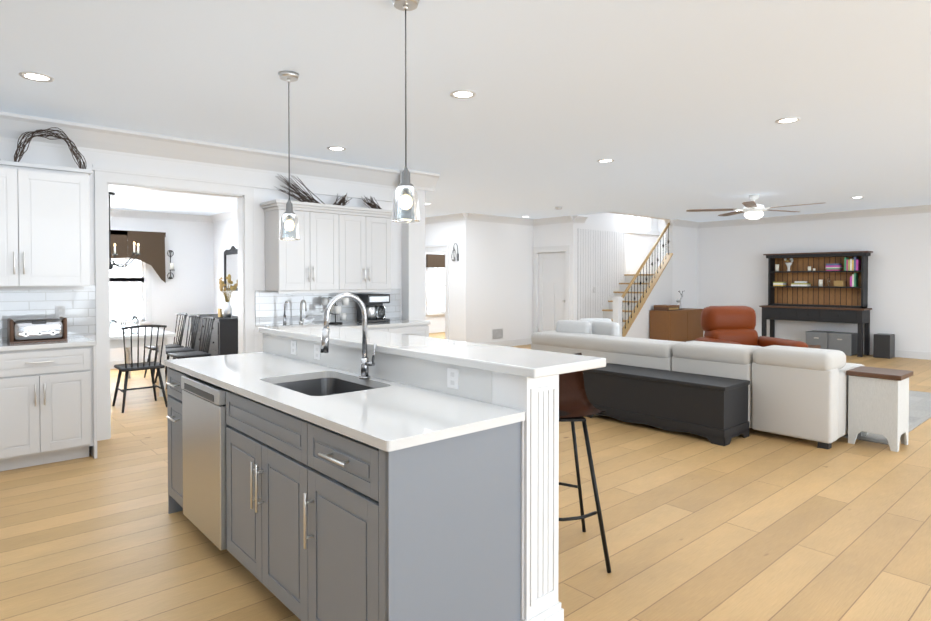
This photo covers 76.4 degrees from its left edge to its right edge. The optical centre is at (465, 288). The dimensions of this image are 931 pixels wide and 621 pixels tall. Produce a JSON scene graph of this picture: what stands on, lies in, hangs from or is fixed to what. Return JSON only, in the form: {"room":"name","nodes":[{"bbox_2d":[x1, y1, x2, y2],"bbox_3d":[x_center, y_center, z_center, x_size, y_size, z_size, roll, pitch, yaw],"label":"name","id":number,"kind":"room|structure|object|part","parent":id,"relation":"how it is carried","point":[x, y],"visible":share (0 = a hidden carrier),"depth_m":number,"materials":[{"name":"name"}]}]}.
{"room":"open-plan kitchen","nodes":[
{"label":"open-plan kitchen","id":0,"kind":"room"},
{"bbox_2d":[110,217,213,360],"bbox_3d":[-6.205,-0.034,8.816,4.700,2.600,0.150,-1,1,-41],"label":"wall","id":1,"kind":"structure","parent":0,"point":[188,288],"depth_m":9.94,"materials":[{"name":"white paint"}]},
{"bbox_2d":[109,258,153,324],"bbox_3d":[-5.868,-0.138,9.068,1.920,1.560,0.205,-1,1,-41],"label":"dining room window","id":2,"kind":"structure","parent":1,"relation":"in","point":[130,298],"depth_m":9.56,"materials":[{"name":"white glass"}]},
{"bbox_2d":[110,230,165,282],"bbox_3d":[-5.741,-0.495,8.918,2.240,0.820,0.080,-1,1,-41],"label":"valance","id":3,"kind":"object","parent":2,"relation":"attached to","point":[151,246],"visible":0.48,"depth_m":9.41,"materials":[{"name":"brown fabric"}]},
{"bbox_2d":[110,209,208,368],"bbox_3d":[-6.125,0.017,8.727,4.700,2.500,0.090,-1,1,-41],"label":"crown molding","id":4,"kind":"structure","parent":1,"relation":"attached to","point":[113,212],"depth_m":9.62,"materials":[{"name":"white wood"}]},
{"bbox_2d":[167,250,173,278],"bbox_3d":[-4.868,-0.399,9.790,0.102,0.478,0.140,-1,1,-41],"label":"sconce","id":5,"kind":"object","parent":1,"relation":"attached to","point":[171,264],"visible":1,"depth_m":9.82,"materials":[{"name":"black metal"}]},
{"bbox_2d":[213,218,237,315],"bbox_3d":[-3.071,-0.095,9.526,0.940,2.700,6.130,-1,1,-41],"label":"wall","id":6,"kind":"structure","parent":0,"point":[225,234],"depth_m":9.99,"materials":[{"name":"white paint"}]},
{"bbox_2d":[209,209,236,222],"bbox_3d":[-2.898,0.020,8.553,0.090,2.500,4.440,-1,1,-41],"label":"crown molding","id":7,"kind":"structure","parent":6,"relation":"attached to","point":[227,215],"depth_m":9.79,"materials":[{"name":"white wood"}]},
{"bbox_2d":[224,246,237,290],"bbox_3d":[-3.763,-0.330,9.572,0.028,0.730,0.780,-1,1,-41],"label":"mirror","id":8,"kind":"object","parent":6,"relation":"attached to","point":[231,261],"visible":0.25,"depth_m":9.62,"materials":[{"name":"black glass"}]},
{"bbox_2d":[84,171,401,351],"bbox_3d":[-4.278,-0.016,4.281,9.190,2.700,0.140,-1,1,-41],"label":"wall","id":9,"kind":"structure","parent":0,"point":[261,195],"depth_m":6.11,"materials":[{"name":"white paint"}]},
{"bbox_2d":[0,168,87,287],"bbox_3d":[-4.175,-0.453,4.049,2.604,0.880,0.325,-1,1,-41],"label":"upper cabinet","id":10,"kind":"object","parent":9,"relation":"attached to","point":[44,215],"depth_m":4.39,"materials":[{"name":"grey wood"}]},
{"bbox_2d":[14,127,86,168],"bbox_3d":[-3.341,-1.136,4.756,0.496,0.342,0.066,-1,1,-41],"label":"twig wreath","id":11,"kind":"object","parent":10,"relation":"on","point":[46,134],"visible":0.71,"depth_m":4.75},
{"bbox_2d":[92,164,255,440],"bbox_3d":[-2.732,0.119,5.638,1.420,2.390,0.197,-1,1,-41],"label":"door frame","id":12,"kind":"structure","parent":9,"relation":"attached to","point":[243,195],"depth_m":5.34,"materials":[{"name":"white wood"}]},
{"bbox_2d":[0,111,399,201],"bbox_3d":[-4.183,-1.184,4.154,9.186,0.360,0.150,-1,1,-41],"label":"crown molding","id":13,"kind":"structure","parent":9,"relation":"attached to","point":[113,147],"depth_m":5.55,"materials":[{"name":"white"}]},
{"bbox_2d":[263,203,346,290],"bbox_3d":[-1.688,-0.405,6.231,0.732,0.839,0.345,-1,1,-41],"label":"upper cabinet","id":14,"kind":"object","parent":9,"relation":"attached to","point":[333,251],"depth_m":6.08,"materials":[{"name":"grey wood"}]},
{"bbox_2d":[274,175,323,203],"bbox_3d":[-1.732,-1.035,6.213,0.540,0.304,0.086,-1,1,-37],"label":"bundle","id":15,"kind":"object","parent":14,"relation":"on","point":[310,199],"visible":0.81,"depth_m":6.20,"materials":[{"name":"plant"}]},
{"bbox_2d":[333,193,351,205],"bbox_3d":[-1.366,-0.977,6.548,0.257,0.177,0.114,-1,1,-41],"label":"bundle","id":16,"kind":"object","parent":14,"relation":"on","point":[343,201],"visible":0.73,"depth_m":6.54,"materials":[{"name":"brown plant"}]},
{"bbox_2d":[347,211,394,290],"bbox_3d":[-1.235,-0.411,6.630,0.732,0.839,0.345,-1,1,-41],"label":"upper cabinet","id":17,"kind":"object","parent":9,"relation":"attached to","point":[368,232],"depth_m":6.54,"materials":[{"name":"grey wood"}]},
{"bbox_2d":[362,195,380,208],"bbox_3d":[-1.077,-0.981,6.802,0.276,0.176,0.112,-1,1,-41],"label":"bundle","id":18,"kind":"object","parent":17,"relation":"on","point":[374,205],"visible":0.71,"depth_m":6.79,"materials":[{"name":"brown plant"}]},
{"bbox_2d":[400,169,439,320],"bbox_3d":[-0.646,-0.061,7.299,0.510,2.700,0.420,-1,1,-41],"label":"column","id":19,"kind":"structure","parent":0,"point":[413,270],"depth_m":7.23,"materials":[{"name":"white"}]},
{"bbox_2d":[425,252,444,332],"bbox_3d":[-2.220,-0.169,14.456,6.860,2.700,0.140,-1,1,-41],"label":"wall","id":20,"kind":"structure","parent":0,"point":[437,325],"depth_m":15.64,"materials":[{"name":"white paint"}]},
{"bbox_2d":[425,256,444,314],"bbox_3d":[-1.154,0.109,15.262,2.240,2.120,0.070,-1,1,-41],"label":"sunroom window","id":21,"kind":"structure","parent":20,"relation":"in","point":[435,291],"depth_m":15.57,"materials":[{"name":"white glass"}]},
{"bbox_2d":[426,254,444,267],"bbox_3d":[-0.610,-0.726,15.616,1.040,0.340,0.080,-1,1,-41],"label":"valance","id":22,"kind":"object","parent":21,"relation":"attached to","point":[435,260],"visible":0.62,"depth_m":15.41,"materials":[{"name":"brown fabric"}]},
{"bbox_2d":[425,213,469,339],"bbox_3d":[-1.177,-0.145,12.850,0.100,2.700,3.650,-1,1,-41],"label":"trim","id":23,"kind":"structure","parent":20,"relation":"attached to","point":[459,216],"depth_m":11.99,"materials":[{"name":"white"}]},
{"bbox_2d":[425,220,470,341],"bbox_3d":[-1.153,-0.146,12.938,0.228,2.700,3.550,-1,1,-41],"label":"wall","id":24,"kind":"structure","parent":0,"point":[452,233],"depth_m":11.76,"materials":[{"name":"white paint"}]},
{"bbox_3d":[-0.211,-0.725,11.777,0.117,0.358,0.166,-1,1,-41],"label":"lantern sconce","id":25,"kind":"part","parent":24,"relation":"part of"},
{"bbox_2d":[0,332,930,620],"bbox_3d":[0.944,1.319,7.309,21.000,0.060,20.000,-1,1,-41],"label":"floor","id":26,"kind":"structure","parent":0,"point":[760,526],"depth_m":3.26,"materials":[{"name":"brown wood"}]},
{"bbox_2d":[0,344,96,470],"bbox_3d":[-3.365,0.887,4.604,0.754,0.884,0.595,-1,1,-41],"label":"base cabinet","id":27,"kind":"object","parent":26,"relation":"on","point":[48,402],"depth_m":4.43,"materials":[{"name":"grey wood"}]},
{"bbox_2d":[0,336,95,347],"bbox_3d":[-4.071,0.437,3.967,2.634,0.035,0.605,-1,1,-41],"label":"countertop","id":28,"kind":"structure","parent":27,"relation":"on","point":[71,339],"depth_m":4.45,"materials":[{"name":"white stone"}]},
{"bbox_2d":[7,317,67,343],"bbox_3d":[-3.334,0.319,4.607,0.360,0.178,0.268,-1,1,-41],"label":"bread box","id":29,"kind":"object","parent":28,"relation":"on","point":[31,330],"visible":1,"depth_m":4.52,"materials":[{"name":"brown wood"}]},
{"bbox_2d":[112,325,166,412],"bbox_3d":[-3.576,0.844,6.499,0.454,0.920,0.516,-1,1,-41],"label":"chair","id":30,"kind":"object","parent":26,"relation":"on","point":[132,366],"visible":1,"depth_m":6.42,"materials":[{"name":"black paint"}]},
{"bbox_2d":[110,324,175,396],"bbox_3d":[-4.499,0.906,7.501,1.000,0.760,2.000,-1,1,-41],"label":"dining table","id":31,"kind":"object","parent":26,"relation":"on","point":[116,340],"visible":0.25,"depth_m":7.03,"materials":[{"name":"white wood"}]},
{"bbox_2d":[110,316,138,334],"bbox_3d":[-4.052,0.427,6.995,0.290,0.210,0.280,-1,1,-41],"label":"centerpiece","id":32,"kind":"object","parent":31,"relation":"on","point":[113,325],"visible":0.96,"depth_m":6.96,"materials":[{"name":"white glass"}]},
{"bbox_2d":[144,313,187,377],"bbox_3d":[-4.255,0.815,8.435,0.516,0.920,0.454,-1,1,-41],"label":"dining chair","id":33,"kind":"object","parent":26,"relation":"on","point":[173,345],"visible":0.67,"depth_m":8.45,"materials":[{"name":"black paint"}]},
{"bbox_2d":[155,315,200,382],"bbox_3d":[-3.878,0.821,8.007,0.516,0.920,0.454,-1,1,-41],"label":"dining chair","id":34,"kind":"object","parent":26,"relation":"on","point":[180,349],"visible":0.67,"depth_m":8.06,"materials":[{"name":"black paint"}]},
{"bbox_2d":[166,316,214,388],"bbox_3d":[-3.501,0.827,7.580,0.516,0.920,0.454,-1,1,-41],"label":"dining chair","id":35,"kind":"object","parent":26,"relation":"on","point":[191,354],"visible":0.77,"depth_m":7.60,"materials":[{"name":"black paint"}]},
{"bbox_2d":[191,314,237,355],"bbox_3d":[-3.919,0.848,9.379,0.485,0.820,1.380,-1,1,-41],"label":"dresser","id":36,"kind":"object","parent":26,"relation":"on","point":[224,338],"visible":0.35,"depth_m":8.87,"materials":[{"name":"black paint"}]},
{"bbox_2d":[218,274,237,317],"bbox_3d":[-3.643,0.109,9.073,0.289,0.664,0.377,-1,1,-41],"label":"flower vase","id":37,"kind":"object","parent":36,"relation":"on","point":[225,311],"visible":1,"depth_m":9.01,"materials":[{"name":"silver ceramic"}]},
{"bbox_2d":[165,332,563,620],"bbox_3d":[-0.718,0.830,2.895,0.823,1.050,2.387,-1,1,-41],"label":"kitchen island","id":38,"kind":"object","parent":26,"relation":"on","point":[414,478],"depth_m":2.17,"materials":[{"name":"grey wood"}]},
{"bbox_2d":[258,324,605,379],"bbox_3d":[-0.403,0.284,3.137,0.430,0.036,2.440,-1,1,-41],"label":"island countertop","id":39,"kind":"structure","parent":38,"relation":"on","point":[536,364],"depth_m":2.60,"materials":[{"name":"white stone"}]},
{"bbox_2d":[320,293,376,378],"bbox_3d":[-0.546,0.227,2.760,0.267,0.417,0.118,-1,1,-41],"label":"faucet","id":40,"kind":"object","parent":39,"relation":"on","point":[366,363],"visible":1,"depth_m":2.80,"materials":[{"name":"silver metal"}]},
{"bbox_2d":[351,327,394,332],"bbox_3d":[-1.246,0.859,6.473,0.688,0.884,0.595,-1,1,-41],"label":"base cabinet","id":41,"kind":"object","parent":26,"relation":"on","point":[383,329],"depth_m":6.38,"materials":[{"name":"grey"}]},
{"bbox_2d":[395,323,430,336],"bbox_3d":[-0.850,0.854,6.823,0.624,0.884,0.595,-1,1,-41],"label":"base cabinet","id":42,"kind":"object","parent":26,"relation":"on","point":[417,329],"depth_m":6.66,"materials":[{"name":"grey"}]},
{"bbox_2d":[275,319,430,326],"bbox_3d":[-1.241,0.399,6.464,1.707,0.036,0.605,-1,1,-41],"label":"countertop","id":43,"kind":"structure","parent":42,"relation":"on","point":[393,322],"depth_m":6.47,"materials":[{"name":"white stone"}]},
{"bbox_2d":[283,301,288,325],"bbox_3d":[-1.856,0.257,6.113,0.032,0.256,0.097,-1,1,-41],"label":"soap dispenser","id":44,"kind":"object","parent":43,"relation":"on","point":[284,319],"visible":0.92,"depth_m":6.12,"materials":[{"name":"silver metal"}]},
{"bbox_2d":[299,300,306,324],"bbox_3d":[-1.685,0.248,6.232,0.094,0.270,0.150,-1,1,-41],"label":"bar faucet","id":45,"kind":"object","parent":43,"relation":"on","point":[301,320],"visible":0.94,"depth_m":6.24,"materials":[{"name":"silver metal"}]},
{"bbox_2d":[321,295,349,323],"bbox_3d":[-1.418,0.225,6.448,0.302,0.310,0.302,-1,1,-41],"label":"mug tree","id":46,"kind":"object","parent":43,"relation":"on","point":[335,309],"visible":0.79,"depth_m":6.42,"materials":[{"name":"white ceramic"}]},
{"bbox_2d":[357,294,389,322],"bbox_3d":[-1.051,0.219,6.757,0.300,0.314,0.243,-1,1,-41],"label":"coffee maker","id":47,"kind":"object","parent":43,"relation":"on","point":[375,308],"visible":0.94,"depth_m":6.68,"materials":[{"name":"grey plastic"}]},
{"bbox_2d":[559,353,610,572],"bbox_3d":[0.433,0.851,3.031,0.501,1.005,0.522,0,1,-3],"label":"bar stool","id":48,"kind":"object","parent":26,"relation":"on","point":[575,405],"visible":0.33,"depth_m":3.13,"materials":[{"name":"leather"}]},
{"bbox_2d":[594,223,672,338],"bbox_3d":[4.110,-0.128,13.793,4.825,2.638,2.013,-1,1,-41],"label":"stairs","id":49,"kind":"structure","parent":26,"relation":"on","point":[632,300],"depth_m":12.37,"materials":[{"name":"white"}]},
{"bbox_2d":[583,363,749,445],"bbox_3d":[1.861,1.063,5.673,0.493,0.500,1.496,-1,1,-41],"label":"chest","id":50,"kind":"object","parent":26,"relation":"on","point":[713,409],"visible":0.88,"depth_m":5.35,"materials":[{"name":"black paint"}]},
{"bbox_2d":[649,308,703,341],"bbox_3d":[4.472,0.826,12.479,1.420,0.770,0.453,-1,1,-41],"label":"console","id":51,"kind":"object","parent":26,"relation":"on","point":[683,325],"visible":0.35,"depth_m":12.11,"materials":[{"name":"brown wood"}]},
{"bbox_2d":[654,305,678,310],"bbox_3d":[4.150,0.392,12.201,0.460,0.103,0.324,-1,1,-41],"label":"record player","id":52,"kind":"object","parent":51,"relation":"on","point":[666,307],"visible":0.98,"depth_m":12.05},
{"bbox_2d":[676,290,684,309],"bbox_3d":[4.526,0.237,12.520,0.288,0.403,0.127,-1,1,-41],"label":"sculpture","id":53,"kind":"object","parent":51,"relation":"on","point":[678,300],"visible":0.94,"depth_m":12.52,"materials":[{"name":"white ceramic"}]},
{"bbox_2d":[531,318,863,448],"bbox_3d":[2.436,0.850,6.544,1.484,0.900,3.310,-1,1,-41],"label":"sofa","id":54,"kind":"object","parent":26,"relation":"on","point":[800,392],"visible":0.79,"depth_m":5.25,"materials":[{"name":"fabric"}]},
{"bbox_2d":[808,345,820,348],"bbox_3d":[5.068,1.063,9.016,0.480,0.400,0.480,-1,1,-41],"label":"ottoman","id":55,"kind":"object","parent":26,"relation":"on","point":[815,346],"visible":0.04,"depth_m":8.92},
{"bbox_2d":[759,251,872,356],"bbox_3d":[6.750,0.264,11.475,0.510,1.925,1.830,-1,1,-41],"label":"hutch","id":56,"kind":"object","parent":26,"relation":"on","point":[825,302],"visible":0.9,"depth_m":11.49,"materials":[{"name":"black paint"}]},
{"bbox_2d":[773,282,786,285],"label":"decor","id":57,"kind":"object","parent":56,"relation":"in","point":[774,283],"depth_m":11.97,"materials":[{"name":"brown paper"}]},
{"bbox_2d":[784,258,792,270],"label":"figurine","id":58,"kind":"object","parent":56,"relation":"in","point":[791,259],"depth_m":11.86,"materials":[{"name":"white ceramic"}]},
{"bbox_2d":[791,281,810,285],"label":"decor","id":59,"kind":"object","parent":56,"relation":"in","point":[797,283],"depth_m":11.68,"materials":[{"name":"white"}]},
{"bbox_2d":[819,273,857,286],"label":"decor","id":60,"kind":"object","parent":56,"relation":"in","point":[854,280],"depth_m":11.13,"materials":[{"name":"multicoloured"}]},
{"bbox_2d":[826,257,860,270],"label":"books","id":61,"kind":"object","parent":56,"relation":"in","point":[854,264],"depth_m":11.06,"materials":[{"name":"multicoloured paper"}]},
{"bbox_2d":[806,330,857,355],"bbox_3d":[6.977,1.029,11.274,0.420,0.400,0.770,-1,1,-41],"label":"storage bins","id":62,"kind":"object","parent":26,"relation":"on","point":[845,343],"visible":0.69,"depth_m":11.07,"materials":[{"name":"grey fabric"}]},
{"bbox_2d":[846,366,912,451],"bbox_3d":[3.525,1.011,5.036,0.400,0.625,0.389,-1,1,-41],"label":"end table","id":63,"kind":"object","parent":26,"relation":"on","point":[878,400],"visible":0.88,"depth_m":4.92,"materials":[{"name":"white wood"}]},
{"bbox_2d":[873,333,894,358],"bbox_3d":[7.541,1.029,10.650,0.320,0.420,0.250,-1,1,-41],"label":"speaker","id":64,"kind":"object","parent":26,"relation":"on","point":[883,345],"visible":1,"depth_m":10.55},
{"bbox_2d":[842,390,930,444],"bbox_3d":[3.463,1.280,7.476,3.100,0.010,3.880,-1,1,-41],"label":"rug","id":65,"kind":"object","parent":26,"relation":"on","point":[919,407],"depth_m":6.14,"materials":[{"name":"white fabric"}]},
{"bbox_2d":[694,306,808,347],"bbox_3d":[3.471,0.744,7.330,1.060,1.030,1.020,0,1,-9],"label":"recliner","id":66,"kind":"object","parent":65,"relation":"on","point":[730,324],"visible":0.25,"depth_m":7.51,"materials":[{"name":"brown leather"}]},
{"bbox_2d":[0,0,930,221],"bbox_3d":[1.332,-1.765,5.870,19.740,1.150,17.400,-1,1,-41],"label":"ceiling","id":67,"kind":"structure","parent":0,"point":[675,109],"depth_m":4.09,"materials":[{"name":"white paint"}]},
{"bbox_2d":[19,72,53,81],"bbox_3d":[-2.745,-1.355,3.786,0.184,0.006,0.184,-1,1,-41],"label":"recessed light","id":68,"kind":"object","parent":67,"relation":"in","point":[35,76],"visible":1,"depth_m":3.78,"materials":[{"name":"white"}]},
{"bbox_2d":[109,192,140,269],"bbox_3d":[-4.499,-0.726,7.477,0.727,0.974,0.699,-1,1,-41],"label":"chandelier","id":69,"kind":"object","parent":67,"relation":"hanging from","point":[114,254],"visible":0.44,"depth_m":7.47,"materials":[{"name":"black metal"}]},
{"bbox_2d":[278,71,299,239],"bbox_3d":[-1.119,-0.835,3.749,0.133,1.044,0.133,-1,1,-41],"label":"pendant light","id":70,"kind":"object","parent":67,"relation":"hanging from","point":[289,227],"visible":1,"depth_m":3.72,"materials":[{"name":"glass"}]},
{"bbox_2d":[327,146,345,150],"bbox_3d":[-1.277,-1.386,5.855,0.184,0.006,0.184,-1,1,-41],"label":"recessed light","id":71,"kind":"object","parent":67,"relation":"in","point":[335,148],"visible":0.96,"depth_m":5.85,"materials":[{"name":"white"}]},
{"bbox_2d":[392,0,419,222],"bbox_3d":[-0.278,-0.828,2.751,0.133,1.027,0.133,-1,1,-41],"label":"pendant light","id":72,"kind":"object","parent":67,"relation":"hanging from","point":[405,205],"visible":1,"depth_m":2.72,"materials":[{"name":"glass"}]},
{"bbox_2d":[450,90,475,98],"bbox_3d":[-0.017,-1.360,4.140,0.184,0.006,0.184,-1,1,-41],"label":"recessed light","id":73,"kind":"object","parent":67,"relation":"in","point":[463,94],"visible":0.94,"depth_m":4.14,"materials":[{"name":"white"}]},
{"bbox_2d":[597,159,613,162],"bbox_3d":[1.531,-1.395,6.452,0.184,0.006,0.184,-1,1,-41],"label":"recessed light","id":74,"kind":"object","parent":67,"relation":"in","point":[605,160],"visible":0.98,"depth_m":6.44,"materials":[{"name":"white"}]},
{"bbox_2d":[686,195,821,219],"bbox_3d":[4.495,-1.248,9.035,1.876,0.377,1.799,-1,1,-41],"label":"ceiling fan","id":75,"kind":"object","parent":67,"relation":"hanging from","point":[753,210],"visible":1,"depth_m":9.04,"materials":[{"name":"white"}]},
{"bbox_2d":[775,117,800,123],"bbox_3d":[2.626,-1.371,4.817,0.184,0.006,0.184,-1,1,-41],"label":"recessed light","id":76,"kind":"object","parent":67,"relation":"in","point":[787,120],"visible":0.96,"depth_m":4.82,"materials":[{"name":"white"}]},
{"bbox_2d":[471,220,532,342],"bbox_3d":[0.743,-0.137,12.337,1.820,2.700,0.140,-1,1,-41],"label":"wall","id":77,"kind":"structure","parent":0,"point":[501,275],"depth_m":12.25,"materials":[{"name":"white paint"}]},
{"bbox_2d":[492,328,502,339],"bbox_3d":[0.662,0.931,12.180,0.330,0.230,0.012,-1,1,-41],"label":"air vent","id":78,"kind":"object","parent":77,"relation":"attached to","point":[497,333],"depth_m":12.17,"materials":[{"name":"white metal"}]},
{"bbox_2d":[470,213,533,346],"bbox_3d":[0.777,-0.135,12.207,1.940,2.700,0.100,-1,1,-41],"label":"trim","id":79,"kind":"structure","parent":77,"relation":"attached to","point":[494,219],"depth_m":12.28,"materials":[{"name":"white"}]},
{"bbox_2d":[533,223,567,331],"bbox_3d":[1.795,-0.141,12.626,0.140,2.700,1.100,-1,1,-41],"label":"wall","id":80,"kind":"structure","parent":0,"point":[550,235],"depth_m":12.57,"materials":[{"name":"white paint"}]},
{"bbox_2d":[533,245,569,332],"bbox_3d":[1.824,0.159,12.469,0.030,2.105,1.100,-1,1,-41],"label":"door frame","id":81,"kind":"structure","parent":80,"relation":"attached to","point":[565,248],"depth_m":12.52,"materials":[{"name":"white wood"}]},
{"bbox_2d":[538,252,565,331],"bbox_3d":[1.837,0.220,12.521,0.122,1.968,0.792,-1,1,-41],"label":"closet door","id":82,"kind":"structure","parent":80,"relation":"in","point":[552,289],"depth_m":12.55,"materials":[{"name":"white wood"}]},
{"bbox_2d":[533,215,577,225],"bbox_3d":[1.871,-1.422,12.339,0.100,0.130,1.080,-1,1,-41],"label":"trim","id":83,"kind":"structure","parent":80,"relation":"attached to","point":[563,219],"depth_m":12.33,"materials":[{"name":"white paint"}]},
{"bbox_2d":[568,213,625,320],"bbox_3d":[2.853,-0.568,12.720,1.860,3.550,0.148,-1,1,-41],"label":"wall","id":84,"kind":"structure","parent":0,"point":[597,242],"depth_m":12.53,"materials":[{"name":"white paint"}]},
{"bbox_2d":[576,216,587,222],"bbox_3d":[2.367,-1.419,12.124,0.340,0.130,0.100,-1,1,-41],"label":"trim","id":85,"kind":"structure","parent":84,"relation":"attached to","point":[581,219],"depth_m":12.14,"materials":[{"name":"white wood"}]},
{"bbox_2d":[626,218,657,273],"bbox_3d":[4.005,-0.604,15.148,3.200,3.550,0.150,-1,1,-41],"label":"wall","id":86,"kind":"structure","parent":0,"point":[639,247],"depth_m":15.61,"materials":[{"name":"white paint"}]},
{"bbox_2d":[626,215,659,235],"bbox_3d":[4.050,-1.714,15.125,3.140,0.570,0.200,-1,1,-41],"label":"window","id":87,"kind":"structure","parent":86,"relation":"in","point":[635,224],"depth_m":15.59,"materials":[{"name":"white"}]},
{"bbox_2d":[607,212,696,308],"bbox_3d":[4.656,-0.573,13.049,5.000,3.550,0.140,-1,1,-41],"label":"wall","id":88,"kind":"structure","parent":0,"point":[683,245],"depth_m":13.12,"materials":[{"name":"white paint"}]},
{"bbox_2d":[669,219,699,341],"bbox_3d":[4.841,-0.148,13.058,1.080,2.700,0.100,-1,1,-41],"label":"crown molding","id":89,"kind":"structure","parent":88,"relation":"attached to","point":[676,222],"depth_m":13.02,"materials":[{"name":"white"}]},
{"bbox_2d":[658,219,666,266],"bbox_3d":[5.919,-0.610,15.503,0.140,3.550,2.150,-1,1,-41],"label":"wall","id":90,"kind":"structure","parent":0,"point":[661,224],"depth_m":16.04,"materials":[{"name":"white paint"}]},
{"bbox_2d":[697,213,930,351],"bbox_3d":[9.258,-0.089,9.155,0.140,2.700,11.800,-1,1,-41],"label":"wall","id":91,"kind":"structure","parent":0,"point":[732,265],"depth_m":11.36,"materials":[{"name":"white paint"}]},
{"bbox_2d":[700,205,930,359],"bbox_3d":[9.168,-0.088,9.076,0.100,2.700,11.800,-1,1,-41],"label":"crown molding","id":92,"kind":"structure","parent":91,"relation":"attached to","point":[844,215],"depth_m":11.26,"materials":[{"name":"white"}]}
]}

